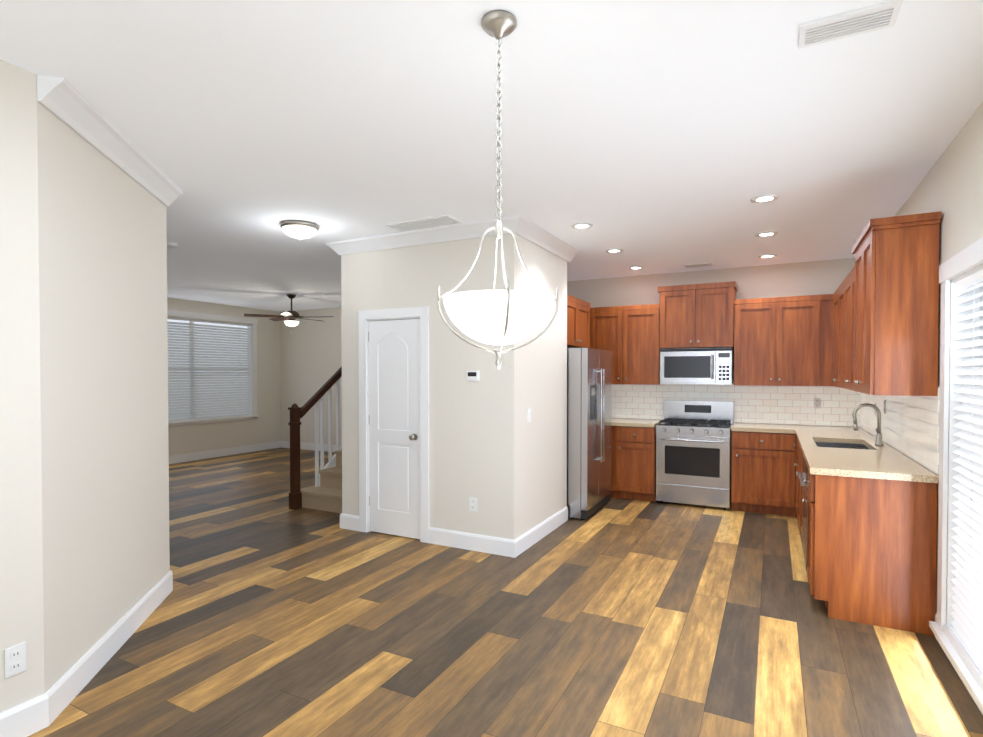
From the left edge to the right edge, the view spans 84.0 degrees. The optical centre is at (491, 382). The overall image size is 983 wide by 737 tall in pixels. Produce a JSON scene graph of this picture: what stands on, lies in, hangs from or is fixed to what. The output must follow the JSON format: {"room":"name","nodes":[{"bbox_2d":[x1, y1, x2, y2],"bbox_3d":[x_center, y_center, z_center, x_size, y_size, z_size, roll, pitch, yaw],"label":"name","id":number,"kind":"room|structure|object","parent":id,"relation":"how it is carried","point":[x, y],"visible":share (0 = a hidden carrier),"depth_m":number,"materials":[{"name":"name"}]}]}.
{"room":"kitchen","nodes":[
{"label":"kitchen","id":0,"kind":"room"},
{"bbox_2d":[0,59,169,712],"bbox_3d":[-2.723,0.094,1.900,1.090,2.750,3.750,0,1,27],"label":"wall","id":1,"kind":"structure","parent":0,"point":[84,512],"depth_m":2.55,"materials":[{"name":"paint"}]},
{"bbox_2d":[4,642,25,677],"bbox_3d":[-1.942,1.134,2.228,0.008,0.115,0.070,0,1,27],"label":"outlet","id":2,"kind":"object","parent":1,"relation":"attached to","point":[14,660],"visible":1,"depth_m":2.23,"materials":[{"name":"white plastic"}]},
{"bbox_2d":[37,75,181,206],"bbox_3d":[-2.011,-1.243,3.018,1.027,0.108,1.205,0,1,27],"label":"crown molding","id":3,"kind":"structure","parent":1,"relation":"attached to","point":[66,102],"depth_m":2.71,"materials":[{"name":"white paint"}]},
{"bbox_2d":[0,441,982,736],"bbox_3d":[-2.091,1.355,4.731,9.722,0.140,9.304,0,1,27],"label":"baseboard","id":4,"kind":"structure","parent":1,"relation":"attached to","point":[40,711],"depth_m":3.10,"materials":[{"name":"white paint"}]},
{"bbox_2d":[167,298,280,455],"bbox_3d":[-6.429,0.014,7.004,0.120,2.750,9.420,0,1,27],"label":"wall","id":5,"kind":"structure","parent":0,"point":[264,426],"depth_m":10.45,"materials":[{"name":"paint"}]},
{"bbox_2d":[167,309,258,426],"bbox_3d":[-5.151,-0.237,9.441,0.192,1.924,2.550,0,1,27],"label":"window","id":6,"kind":"structure","parent":5,"relation":"in","point":[212,361],"depth_m":9.72,"materials":[{"name":"white paint"}]},
{"bbox_2d":[280,307,341,444],"bbox_3d":[-1.954,-0.032,9.927,5.150,2.750,0.120,0,1,27],"label":"wall","id":7,"kind":"structure","parent":0,"point":[310,358],"depth_m":10.68,"materials":[{"name":"paint"}]},
{"bbox_2d":[341,254,348,513],"bbox_3d":[-0.519,0.015,6.963,0.120,2.750,3.830,0,1,27],"label":"wall","id":8,"kind":"structure","parent":0,"point":[344,258],"depth_m":5.27,"materials":[{"name":"paint"}]},
{"bbox_2d":[326,242,340,255],"bbox_3d":[-0.644,-1.304,6.944,0.100,0.108,3.922,0,1,27],"label":"crown molding","id":9,"kind":"structure","parent":8,"relation":"attached to","point":[330,244],"depth_m":5.21,"materials":[{"name":"white paint"}]},
{"bbox_2d":[349,233,524,539],"bbox_3d":[-0.553,0.047,4.893,1.720,2.750,0.120,0,1,27],"label":"wall","id":10,"kind":"structure","parent":0,"point":[497,455],"depth_m":4.68,"materials":[{"name":"paint"}]},
{"bbox_2d":[358,306,428,542],"bbox_3d":[-0.875,0.375,5.053,0.785,2.090,0.140,0,1,27],"label":"door frame","id":11,"kind":"structure","parent":10,"relation":"attached to","point":[365,317],"depth_m":4.98,"materials":[{"name":"white paint"}]},
{"bbox_2d":[368,319,419,538],"bbox_3d":[-0.902,0.420,5.007,0.587,1.977,0.109,0,1,27],"label":"pantry door","id":12,"kind":"structure","parent":10,"relation":"in","point":[394,427],"depth_m":5.01,"materials":[{"name":"white paint"}]},
{"bbox_2d":[333,214,528,254],"bbox_3d":[-0.604,-1.270,4.773,1.924,0.108,0.100,0,1,27],"label":"crown molding","id":13,"kind":"structure","parent":10,"relation":"attached to","point":[518,224],"depth_m":4.72,"materials":[{"name":"white paint"}]},
{"bbox_2d":[466,370,478,380],"bbox_3d":[-0.159,-0.053,4.607,0.120,0.090,0.021,0,1,27],"label":"thermostat","id":14,"kind":"object","parent":10,"relation":"attached to","point":[472,375],"visible":1,"depth_m":4.60,"materials":[{"name":"white plastic"}]},
{"bbox_2d":[469,497,476,511],"bbox_3d":[-0.156,1.036,4.630,0.070,0.115,0.008,0,1,27],"label":"outlet","id":15,"kind":"object","parent":10,"relation":"attached to","point":[472,504],"visible":1,"depth_m":4.63,"materials":[{"name":"white plastic"}]},
{"bbox_2d":[0,0,982,311],"bbox_3d":[-2.089,-1.375,4.674,9.950,0.100,9.540,0,1,27],"label":"ceiling","id":16,"kind":"structure","parent":0,"point":[660,136],"depth_m":2.67,"materials":[{"name":"paint"}]},
{"bbox_2d":[167,242,177,248],"bbox_3d":[-3.093,-1.312,5.249,0.130,0.041,0.130,0,1,27],"label":"smoke detector","id":17,"kind":"object","parent":16,"relation":"attached to","point":[171,245],"visible":0.71,"depth_m":5.22,"materials":[{"name":"white plastic"}]},
{"bbox_2d":[244,294,333,332],"bbox_3d":[-3.153,-1.077,8.703,1.338,0.619,1.286,0,1,27],"label":"ceiling fan","id":18,"kind":"object","parent":16,"relation":"hanging from","point":[291,315],"visible":1,"depth_m":8.59,"materials":[{"name":"brown metal"}]},
{"bbox_2d":[280,220,318,239],"bbox_3d":[-1.616,-1.259,4.600,0.310,0.127,0.310,0,1,27],"label":"flush-mount light","id":19,"kind":"object","parent":16,"relation":"attached to","point":[299,229],"visible":1,"depth_m":4.50,"materials":[{"name":"white glass"}]},
{"bbox_2d":[385,215,461,231],"bbox_3d":[-0.571,-1.316,4.532,0.620,0.011,0.220,0,1,27],"label":"ceiling vent","id":20,"kind":"object","parent":16,"relation":"in","point":[435,221],"visible":1,"depth_m":4.52,"materials":[{"name":"white metal"}]},
{"bbox_2d":[438,10,558,368],"bbox_3d":[0.027,-0.662,1.949,0.400,1.237,0.400,0,1,27],"label":"pendant light","id":21,"kind":"object","parent":16,"relation":"hanging from","point":[508,316],"visible":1,"depth_m":1.86,"materials":[{"name":"white glass"}]},
{"bbox_2d":[571,223,592,228],"bbox_3d":[0.763,-1.317,4.609,0.184,0.010,0.184,0,1,27],"label":"recessed light","id":22,"kind":"object","parent":16,"relation":"in","point":[582,225],"visible":1,"depth_m":4.59,"materials":[{"name":"white paint"}]},
{"bbox_2d":[605,248,622,252],"bbox_3d":[1.245,-1.331,5.542,0.184,0.010,0.184,0,1,27],"label":"recessed light","id":23,"kind":"object","parent":16,"relation":"in","point":[615,250],"visible":0.98,"depth_m":5.52,"materials":[{"name":"white paint"}]},
{"bbox_2d":[628,266,643,269],"bbox_3d":[1.704,-1.345,6.430,0.184,0.010,0.184,0,1,27],"label":"recessed light","id":24,"kind":"object","parent":16,"relation":"in","point":[636,267],"visible":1,"depth_m":6.41,"materials":[{"name":"white paint"}]},
{"bbox_2d":[684,262,712,267],"bbox_3d":[2.377,-1.343,6.274,0.300,0.011,0.150,0,1,27],"label":"ceiling vent","id":25,"kind":"object","parent":16,"relation":"in","point":[698,265],"visible":1,"depth_m":6.27,"materials":[{"name":"white metal"}]},
{"bbox_2d":[751,194,778,202],"bbox_3d":[1.948,-1.305,3.896,0.184,0.010,0.184,0,1,27],"label":"recessed light","id":26,"kind":"object","parent":16,"relation":"in","point":[765,198],"visible":1,"depth_m":3.88,"materials":[{"name":"white paint"}]},
{"bbox_2d":[755,231,777,236],"bbox_3d":[2.458,-1.321,4.882,0.184,0.010,0.184,0,1,27],"label":"recessed light","id":27,"kind":"object","parent":16,"relation":"in","point":[767,234],"visible":1,"depth_m":4.87,"materials":[{"name":"white paint"}]},
{"bbox_2d":[758,254,776,257],"bbox_3d":[2.930,-1.335,5.797,0.184,0.010,0.184,0,1,27],"label":"recessed light","id":28,"kind":"object","parent":16,"relation":"in","point":[768,256],"visible":1,"depth_m":5.79,"materials":[{"name":"white paint"}]},
{"bbox_2d":[798,0,902,48],"bbox_3d":[1.270,-1.275,1.950,0.300,0.011,0.150,0,1,27],"label":"ceiling vent","id":29,"kind":"object","parent":16,"relation":"in","point":[879,16],"visible":0.98,"depth_m":1.94,"materials":[{"name":"white metal"}]},
{"bbox_2d":[27,448,982,736],"bbox_3d":[-2.089,1.450,4.718,9.950,0.050,9.540,0,1,27],"label":"floor","id":30,"kind":"structure","parent":0,"point":[271,616],"depth_m":3.08,"materials":[{"name":"brown wood"}]},
{"bbox_2d":[288,366,341,512],"bbox_3d":[-0.985,0.011,7.363,1.045,2.745,3.537,0,1,27],"label":"staircase","id":31,"kind":"structure","parent":30,"relation":"on","point":[324,493],"depth_m":6.20,"materials":[{"name":"brown wood"}]},
{"bbox_2d":[567,348,611,518],"bbox_3d":[0.803,0.523,6.120,0.950,1.760,0.920,0,1,27],"label":"refrigerator","id":32,"kind":"object","parent":30,"relation":"on","point":[589,388],"visible":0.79,"depth_m":5.61,"materials":[{"name":"silver metal"}]},
{"bbox_2d":[610,426,621,497],"bbox_3d":[1.238,0.950,6.964,0.985,0.880,0.618,0,1,27],"label":"base cabinet","id":33,"kind":"object","parent":30,"relation":"on","point":[616,431],"depth_m":6.51,"materials":[{"name":"brown wood"}]},
{"bbox_2d":[622,422,659,501],"bbox_3d":[1.820,0.954,6.663,0.441,0.880,0.618,0,1,27],"label":"base cabinet","id":34,"kind":"object","parent":30,"relation":"on","point":[638,442],"depth_m":6.38,"materials":[{"name":"brown wood"}]},
{"bbox_2d":[611,418,659,425],"bbox_3d":[1.407,0.491,6.864,1.370,0.040,0.627,0,1,27],"label":"countertop","id":35,"kind":"structure","parent":34,"relation":"on","point":[614,421],"depth_m":6.48,"materials":[{"name":"beige stone"}]},
{"bbox_2d":[656,400,733,509],"bbox_3d":[2.364,0.814,6.347,0.782,1.170,0.669,0,1,27],"label":"range","id":36,"kind":"object","parent":30,"relation":"on","point":[693,451],"visible":1,"depth_m":6.14,"materials":[{"name":"silver metal"}]},
{"bbox_2d":[731,430,785,515],"bbox_3d":[3.013,0.964,6.030,0.633,0.880,0.648,0,1,27],"label":"base cabinet","id":37,"kind":"object","parent":30,"relation":"on","point":[758,465],"depth_m":5.80,"materials":[{"name":"brown wood"}]},
{"bbox_2d":[731,423,793,433],"bbox_3d":[3.004,0.504,6.040,0.605,0.040,0.627,0,1,27],"label":"countertop","id":38,"kind":"structure","parent":37,"relation":"on","point":[737,426],"depth_m":5.89,"materials":[{"name":"beige stone"}]},
{"bbox_2d":[786,430,801,517],"bbox_3d":[3.240,0.977,5.227,0.688,0.880,0.688,0,1,27],"label":"base cabinet","id":39,"kind":"object","parent":30,"relation":"on","point":[792,448],"depth_m":5.65,"materials":[{"name":"brown wood"}]},
{"bbox_2d":[798,454,805,541],"bbox_3d":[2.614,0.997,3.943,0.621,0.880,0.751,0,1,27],"label":"base cabinet","id":40,"kind":"object","parent":30,"relation":"on","point":[801,461],"depth_m":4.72,"materials":[{"name":"brown wood"}]},
{"bbox_2d":[802,466,938,635],"bbox_3d":[2.366,1.005,3.462,0.621,0.880,0.469,0,1,27],"label":"base cabinet","id":41,"kind":"object","parent":30,"relation":"on","point":[860,505],"depth_m":3.25,"materials":[{"name":"brown wood"}]},
{"bbox_2d":[794,426,937,481],"bbox_3d":[2.968,0.526,4.628,0.627,0.040,3.168,0,1,27],"label":"countertop","id":42,"kind":"structure","parent":41,"relation":"on","point":[884,462],"depth_m":3.72,"materials":[{"name":"beige stone"}]},
{"bbox_2d":[818,442,861,449],"bbox_3d":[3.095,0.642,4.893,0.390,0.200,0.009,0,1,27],"label":"sink","id":43,"kind":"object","parent":42,"relation":"in","point":[851,444],"depth_m":4.87,"materials":[{"name":"grey metal"}]},
{"bbox_2d":[852,403,883,445],"bbox_3d":[3.066,0.340,4.454,0.212,0.337,0.111,0,1,27],"label":"faucet","id":44,"kind":"object","parent":42,"relation":"on","point":[878,432],"visible":1,"depth_m":4.40,"materials":[{"name":"silver metal"}]},
{"bbox_2d":[537,245,540,524],"bbox_3d":[-0.367,0.041,5.253,1.720,2.750,0.030,0,1,27],"label":"wall","id":45,"kind":"structure","parent":0,"point":[538,247],"depth_m":4.92,"materials":[{"name":"paint"}]},
{"bbox_2d":[525,239,564,532],"bbox_3d":[0.420,0.045,5.033,0.120,2.750,1.020,0,1,27],"label":"wall","id":46,"kind":"structure","parent":0,"point":[552,266],"depth_m":5.10,"materials":[{"name":"paint"}]},
{"bbox_2d":[527,408,530,421],"bbox_3d":[0.328,0.285,4.712,0.012,0.115,0.070,0,1,27],"label":"light switch","id":47,"kind":"object","parent":46,"relation":"attached to","point":[529,415],"visible":1,"depth_m":4.70,"materials":[{"name":"white plastic"}]},
{"bbox_2d":[520,220,577,261],"bbox_3d":[0.540,-1.274,5.001,0.100,0.108,1.309,0,1,27],"label":"crown molding","id":48,"kind":"structure","parent":46,"relation":"attached to","point":[537,235],"depth_m":4.97,"materials":[{"name":"white paint"}]},
{"bbox_2d":[565,260,566,506],"bbox_3d":[0.433,0.035,5.690,0.700,2.750,0.120,0,1,27],"label":"wall","id":49,"kind":"structure","parent":0,"point":[565,260],"depth_m":5.56,"materials":[{"name":"paint"}]},
{"bbox_2d":[567,294,582,346],"bbox_3d":[0.566,-0.661,5.996,0.655,0.530,0.526,0,1,27],"label":"upper cabinet","id":50,"kind":"object","parent":49,"relation":"attached to","point":[574,305],"depth_m":5.94,"materials":[{"name":"brown wood"}]},
{"bbox_2d":[567,258,860,427],"bbox_3d":[2.441,0.018,6.757,3.550,2.750,0.120,0,1,27],"label":"wall","id":51,"kind":"structure","parent":0,"point":[822,277],"depth_m":6.42,"materials":[{"name":"paint"}]},
{"bbox_2d":[567,300,590,347],"bbox_3d":[0.751,-0.666,6.356,0.655,0.530,0.525,0,1,27],"label":"upper cabinet","id":52,"kind":"object","parent":51,"relation":"attached to","point":[585,327],"depth_m":6.32,"materials":[{"name":"brown wood"}]},
{"bbox_2d":[591,308,594,348],"bbox_3d":[1.120,-0.462,7.160,0.576,0.965,0.337,0,1,27],"label":"upper cabinet","id":53,"kind":"object","parent":51,"relation":"attached to","point":[592,309],"depth_m":6.88,"materials":[{"name":"brown wood"}]},
{"bbox_2d":[595,306,626,383],"bbox_3d":[1.506,-0.458,6.961,0.536,0.965,0.337,0,1,27],"label":"upper cabinet","id":54,"kind":"object","parent":51,"relation":"attached to","point":[610,322],"depth_m":6.77,"materials":[{"name":"brown wood"}]},
{"bbox_2d":[627,304,661,384],"bbox_3d":[1.859,-0.456,6.779,0.498,0.965,0.337,0,1,27],"label":"upper cabinet","id":55,"kind":"object","parent":51,"relation":"attached to","point":[643,353],"depth_m":6.61,"materials":[{"name":"brown wood"}]},
{"bbox_2d":[659,283,702,350],"bbox_3d":[2.282,-0.769,6.538,0.463,0.729,0.367,0,1,27],"label":"upper cabinet","id":56,"kind":"object","parent":51,"relation":"attached to","point":[680,306],"depth_m":6.38,"materials":[{"name":"brown wood"}]},
{"bbox_2d":[660,348,733,384],"bbox_3d":[2.417,-0.185,6.434,0.782,0.415,0.438,0,1,27],"label":"microwave","id":57,"kind":"object","parent":56,"relation":"attached to","point":[699,366],"visible":1,"depth_m":6.27,"materials":[{"name":"silver metal"}]},
{"bbox_2d":[703,281,737,347],"bbox_3d":[2.587,-0.766,6.381,0.464,0.729,0.367,0,1,27],"label":"upper cabinet","id":58,"kind":"object","parent":51,"relation":"attached to","point":[719,298],"depth_m":6.19,"materials":[{"name":"brown wood"}]},
{"bbox_2d":[611,384,858,426],"bbox_3d":[2.465,0.222,6.673,3.426,0.495,0.011,0,1,27],"label":"tile backsplash","id":59,"kind":"structure","parent":51,"relation":"attached to","point":[752,404],"depth_m":6.35,"materials":[{"name":"white tile"}]},
{"bbox_2d":[814,398,820,407],"bbox_3d":[3.619,0.234,6.067,0.070,0.115,0.008,0,1,27],"label":"outlet","id":60,"kind":"object","parent":59,"relation":"attached to","point":[817,402],"visible":1,"depth_m":6.06,"materials":[{"name":"white plastic"}]},
{"bbox_2d":[731,298,766,385],"bbox_3d":[3.015,-0.446,6.182,0.477,0.965,0.337,0,1,27],"label":"upper cabinet","id":61,"kind":"object","parent":51,"relation":"attached to","point":[750,349],"depth_m":6.07,"materials":[{"name":"brown wood"}]},
{"bbox_2d":[767,294,830,385],"bbox_3d":[3.379,-0.443,5.966,0.610,0.965,0.387,0,1,27],"label":"upper cabinet","id":62,"kind":"object","parent":51,"relation":"attached to","point":[798,327],"depth_m":5.86,"materials":[{"name":"brown wood"}]},
{"bbox_2d":[862,101,982,614],"bbox_3d":[2.122,0.090,2.139,0.120,2.750,8.620,0,1,27],"label":"wall","id":63,"kind":"structure","parent":0,"point":[950,186],"depth_m":2.89,"materials":[{"name":"paint"}]},
{"bbox_2d":[831,293,834,386],"bbox_3d":[3.570,-0.434,5.402,0.282,0.965,0.556,0,1,27],"label":"upper cabinet","id":64,"kind":"object","parent":63,"relation":"attached to","point":[832,295],"depth_m":5.69,"materials":[{"name":"brown wood"}]},
{"bbox_2d":[835,282,842,386],"bbox_3d":[3.356,-0.427,4.988,0.282,0.965,0.618,0,1,27],"label":"upper cabinet","id":65,"kind":"object","parent":63,"relation":"attached to","point":[839,292],"depth_m":5.29,"materials":[{"name":"brown wood"}]},
{"bbox_2d":[839,277,846,388],"bbox_3d":[3.128,-0.421,4.546,0.282,0.965,0.619,0,1,27],"label":"upper cabinet","id":66,"kind":"object","parent":63,"relation":"attached to","point":[842,318],"depth_m":4.84,"materials":[{"name":"brown wood"}]},
{"bbox_2d":[847,271,850,389],"bbox_3d":[2.911,-0.414,4.127,0.282,0.965,0.566,0,1,27],"label":"upper cabinet","id":67,"kind":"object","parent":63,"relation":"attached to","point":[849,275],"depth_m":4.57,"materials":[{"name":"brown wood"}]},
{"bbox_2d":[851,243,858,390],"bbox_3d":[2.677,-0.430,3.711,0.317,1.000,0.526,0,1,27],"label":"upper cabinet","id":68,"kind":"object","parent":63,"relation":"attached to","point":[855,271],"depth_m":3.90,"materials":[{"name":"brown wood"}]},
{"bbox_2d":[855,215,940,395],"bbox_3d":[2.507,-0.425,3.382,0.317,1.000,0.456,0,1,27],"label":"upper cabinet","id":69,"kind":"object","parent":63,"relation":"attached to","point":[869,326],"depth_m":3.19,"materials":[{"name":"brown wood"}]},
{"bbox_2d":[859,387,939,473],"bbox_3d":[3.259,0.256,4.487,0.010,0.495,3.090,0,1,27],"label":"tile backsplash","id":70,"kind":"structure","parent":63,"relation":"attached to","point":[910,426],"depth_m":3.76,"materials":[{"name":"white tile"}]},
{"bbox_2d":[929,237,982,712],"bbox_3d":[2.101,0.402,2.138,0.192,2.074,2.010,0,1,27],"label":"window","id":71,"kind":"structure","parent":63,"relation":"in","point":[959,265],"depth_m":2.94,"materials":[{"name":"white paint"}]},
{"bbox_2d":[950,269,982,676],"bbox_3d":[2.093,0.418,2.143,0.050,1.872,1.754,0,1,27],"label":"window blinds","id":72,"kind":"object","parent":71,"relation":"attached to","point":[967,605],"visible":1,"depth_m":2.71,"materials":[{"name":"white plastic"}]}
]}

